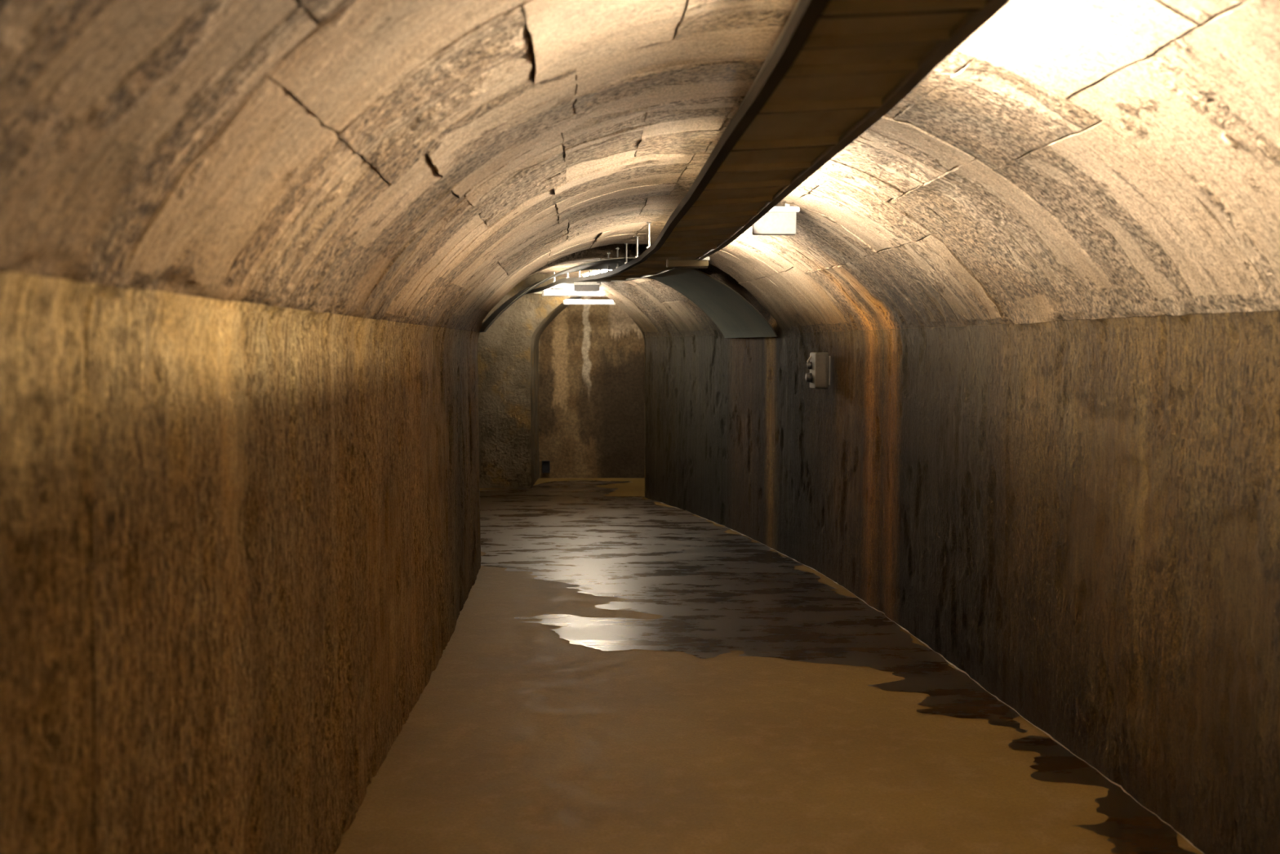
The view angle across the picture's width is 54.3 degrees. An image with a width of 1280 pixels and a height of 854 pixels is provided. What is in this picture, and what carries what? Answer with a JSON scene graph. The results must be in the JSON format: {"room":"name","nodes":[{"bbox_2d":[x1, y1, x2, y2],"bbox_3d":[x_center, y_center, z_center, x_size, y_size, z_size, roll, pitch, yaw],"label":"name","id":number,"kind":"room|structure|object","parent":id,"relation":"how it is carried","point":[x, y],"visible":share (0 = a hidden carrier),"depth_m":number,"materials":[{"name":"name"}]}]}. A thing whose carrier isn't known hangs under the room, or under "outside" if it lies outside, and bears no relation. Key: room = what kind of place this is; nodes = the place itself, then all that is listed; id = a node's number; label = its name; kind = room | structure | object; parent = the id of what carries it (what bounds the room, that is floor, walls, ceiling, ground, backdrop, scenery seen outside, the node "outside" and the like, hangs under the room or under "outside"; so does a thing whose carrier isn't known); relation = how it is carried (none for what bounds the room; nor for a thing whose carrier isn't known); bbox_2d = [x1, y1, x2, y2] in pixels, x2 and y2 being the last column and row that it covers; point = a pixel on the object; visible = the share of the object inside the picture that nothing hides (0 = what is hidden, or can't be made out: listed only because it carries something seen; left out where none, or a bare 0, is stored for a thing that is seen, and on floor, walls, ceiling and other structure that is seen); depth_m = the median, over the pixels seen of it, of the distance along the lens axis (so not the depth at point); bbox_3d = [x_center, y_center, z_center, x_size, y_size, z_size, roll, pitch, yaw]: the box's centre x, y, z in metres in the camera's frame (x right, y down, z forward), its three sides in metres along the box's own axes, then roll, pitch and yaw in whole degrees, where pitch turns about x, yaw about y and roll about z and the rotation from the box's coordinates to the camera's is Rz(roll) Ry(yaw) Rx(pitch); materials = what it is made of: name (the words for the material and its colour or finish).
{"room":"underground passage","nodes":[
{"label":"underground passage","id":0,"kind":"room"},
{"bbox_2d":[0,271,480,853],"bbox_3d":[-1.071,0.482,4.249,0.725,1.723,16.428,0,4,-5],"label":"wall","id":1,"kind":"structure","parent":0,"point":[240,542],"depth_m":2.63,"materials":[{"name":"concrete"}]},
{"bbox_2d":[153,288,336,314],"bbox_3d":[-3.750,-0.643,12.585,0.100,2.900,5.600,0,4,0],"label":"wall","id":2,"kind":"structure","parent":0,"point":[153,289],"depth_m":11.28,"materials":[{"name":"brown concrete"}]},
{"bbox_2d":[530,291,592,488],"bbox_3d":[0.000,-0.532,14.769,2.509,2.398,1.177,0,4,0],"label":"niche","id":3,"kind":"object","parent":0,"point":[535,460],"visible":0.41,"depth_m":14.76,"materials":[{"name":"brown concrete"}]},
{"bbox_2d":[336,313,822,497],"bbox_3d":[-0.427,-0.675,13.078,5.400,2.900,0.048,-2,4,-23],"label":"wall","id":4,"kind":"structure","parent":0,"point":[639,327],"depth_m":13.33,"materials":[{"name":"brown concrete"}]},
{"bbox_2d":[529,291,644,478],"bbox_3d":[0.000,-0.714,15.328,4.000,2.710,0.048,0,4,0],"label":"wall","id":5,"kind":"structure","parent":0,"point":[591,364],"depth_m":15.34,"materials":[{"name":"brown concrete"}]},
{"bbox_2d":[542,460,550,472],"bbox_3d":[-1.157,0.489,15.364,0.093,0.147,0.060,0,4,0],"label":"outlet","id":6,"kind":"object","parent":5,"relation":"attached to","point":[545,464],"visible":1,"depth_m":15.38,"materials":[{"name":"black plastic"}]},
{"bbox_2d":[0,0,1279,337],"bbox_3d":[0.150,-0.810,4.521,3.192,0.846,17.408,0,4,-5],"label":"ceiling","id":7,"kind":"structure","parent":0,"point":[413,162],"depth_m":3.35,"materials":[{"name":"concrete"}]},
{"bbox_2d":[480,257,777,337],"bbox_3d":[-0.185,-1.012,9.988,2.394,0.591,1.372,-1,4,-17],"label":"arch","id":8,"kind":"object","parent":7,"relation":"attached to","point":[735,317],"visible":0.82,"depth_m":10.09,"materials":[{"name":"metal"}]},
{"bbox_2d":[518,0,1012,294],"bbox_3d":[0.093,-1.091,5.489,1.247,0.332,17.120,0,4,-6],"label":"cable tray","id":9,"kind":"object","parent":7,"relation":"hanging from","point":[826,69],"visible":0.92,"depth_m":3.06,"materials":[{"name":"metal"}]},
{"bbox_2d":[542,291,607,297],"bbox_3d":[-0.603,-1.383,13.013,0.839,0.050,0.045,-1,4,-10],"label":"light","id":10,"kind":"object","parent":9,"relation":"hanging from","point":[545,293],"visible":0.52,"depth_m":12.98,"materials":[{"name":"white ceramic"}]},
{"bbox_2d":[573,281,601,291],"bbox_3d":[-0.514,-1.417,12.264,0.269,0.168,0.085,0,4,0],"label":"lampshade","id":11,"kind":"object","parent":9,"relation":"attached to","point":[578,286],"visible":0.88,"depth_m":12.24,"materials":[{"name":"grey plastic"}]},
{"bbox_2d":[563,299,615,304],"bbox_3d":[-0.557,-1.369,13.715,0.583,0.050,0.045,-1,4,-15],"label":"light","id":12,"kind":"object","parent":9,"relation":"hanging from","point":[566,301],"visible":0.87,"depth_m":13.69,"materials":[{"name":"white ceramic"}]},
{"bbox_2d":[580,269,608,276],"bbox_3d":[-0.396,-1.442,11.882,0.180,0.123,1.146,-1,4,-12],"label":"light","id":13,"kind":"object","parent":9,"relation":"attached to","point":[594,272],"visible":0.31,"depth_m":11.89,"materials":[{"name":"white ceramic"}]},
{"bbox_2d":[666,259,708,267],"bbox_3d":[0.318,-1.098,8.393,0.281,0.052,0.067,0,4,0],"label":"box","id":14,"kind":"object","parent":9,"relation":"attached to","point":[669,263],"visible":1,"depth_m":8.37,"materials":[{"name":"metal"}]},
{"bbox_2d":[674,256,710,268],"bbox_3d":[0.379,-1.227,9.120,0.258,0.136,0.085,0,4,0],"label":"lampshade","id":15,"kind":"object","parent":9,"relation":"attached to","point":[708,258],"visible":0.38,"depth_m":9.10,"materials":[{"name":"white plastic"}]},
{"bbox_2d":[751,203,799,235],"bbox_3d":[0.693,-1.074,6.374,0.237,0.185,0.085,0,4,0],"label":"lampshade","id":16,"kind":"object","parent":7,"relation":"attached to","point":[779,220],"visible":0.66,"depth_m":6.35,"materials":[{"name":"white plastic"}]},
{"bbox_2d":[1221,133,1239,149],"bbox_3d":[1.474,-0.724,3.123,0.032,0.061,0.041,-2,4,-26],"label":"stub","id":17,"kind":"object","parent":7,"relation":"attached to","point":[1224,138],"visible":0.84,"depth_m":3.12,"materials":[{"name":"metal"}]},
{"bbox_2d":[477,274,897,488],"bbox_3d":[-0.150,-0.745,14.164,6.500,2.900,0.047,0,4,0],"label":"wall","id":18,"kind":"structure","parent":0,"point":[504,356],"depth_m":14.18,"materials":[{"name":"brown concrete"}]},
{"bbox_2d":[333,477,1203,853],"bbox_3d":[-0.400,1.187,6.740,7.200,0.002,21.700,0,4,0],"label":"floor","id":19,"kind":"structure","parent":0,"point":[522,738],"depth_m":4.91,"materials":[{"name":"concrete"}]},
{"bbox_2d":[480,480,1196,853],"bbox_3d":[-0.136,1.044,8.926,4.010,0.001,12.485,0,4,0],"label":"puddle","id":20,"kind":"object","parent":19,"relation":"on","point":[716,592],"visible":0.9,"depth_m":7.89,"materials":[{"name":"liquid"}]},
{"bbox_2d":[644,310,1279,853],"bbox_3d":[1.421,0.451,4.732,0.778,1.723,17.420,0,4,-7],"label":"wall","id":21,"kind":"structure","parent":0,"point":[1081,517],"depth_m":5.13,"materials":[{"name":"concrete"}]},
{"bbox_2d":[804,351,830,388],"bbox_3d":[1.225,-0.389,8.589,0.150,0.250,0.166,0,4,-7],"label":"wall box","id":22,"kind":"object","parent":21,"relation":"attached to","point":[819,365],"visible":1,"depth_m":8.52,"materials":[{"name":"grey plastic"}]},
{"bbox_2d":[804,373,812,382],"bbox_3d":[1.167,-0.340,8.613,0.040,0.068,0.070,0,4,-7],"label":"socket","id":23,"kind":"object","parent":22,"relation":"attached to","point":[808,377],"depth_m":8.59,"materials":[{"name":"grey metal"}]},
{"bbox_2d":[806,361,812,368],"bbox_3d":[1.173,-0.426,8.620,0.039,0.054,0.056,0,4,0],"label":"socket","id":24,"kind":"object","parent":22,"relation":"attached to","point":[809,364],"depth_m":8.60,"materials":[{"name":"grey metal"}]},
{"bbox_2d":[654,500,1204,853],"bbox_3d":[1.210,1.091,8.146,0.418,0.010,10.150,-1,4,-10],"label":"trim","id":25,"kind":"structure","parent":21,"relation":"attached to","point":[926,645],"depth_m":5.92,"materials":[{"name":"brown concrete"}]},
{"bbox_2d":[927,322,1029,328],"bbox_3d":[3.050,-0.669,12.984,0.100,2.900,6.400,0,4,0],"label":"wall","id":26,"kind":"structure","parent":0,"point":[1013,322],"depth_m":10.53,"materials":[{"name":"brown concrete"}]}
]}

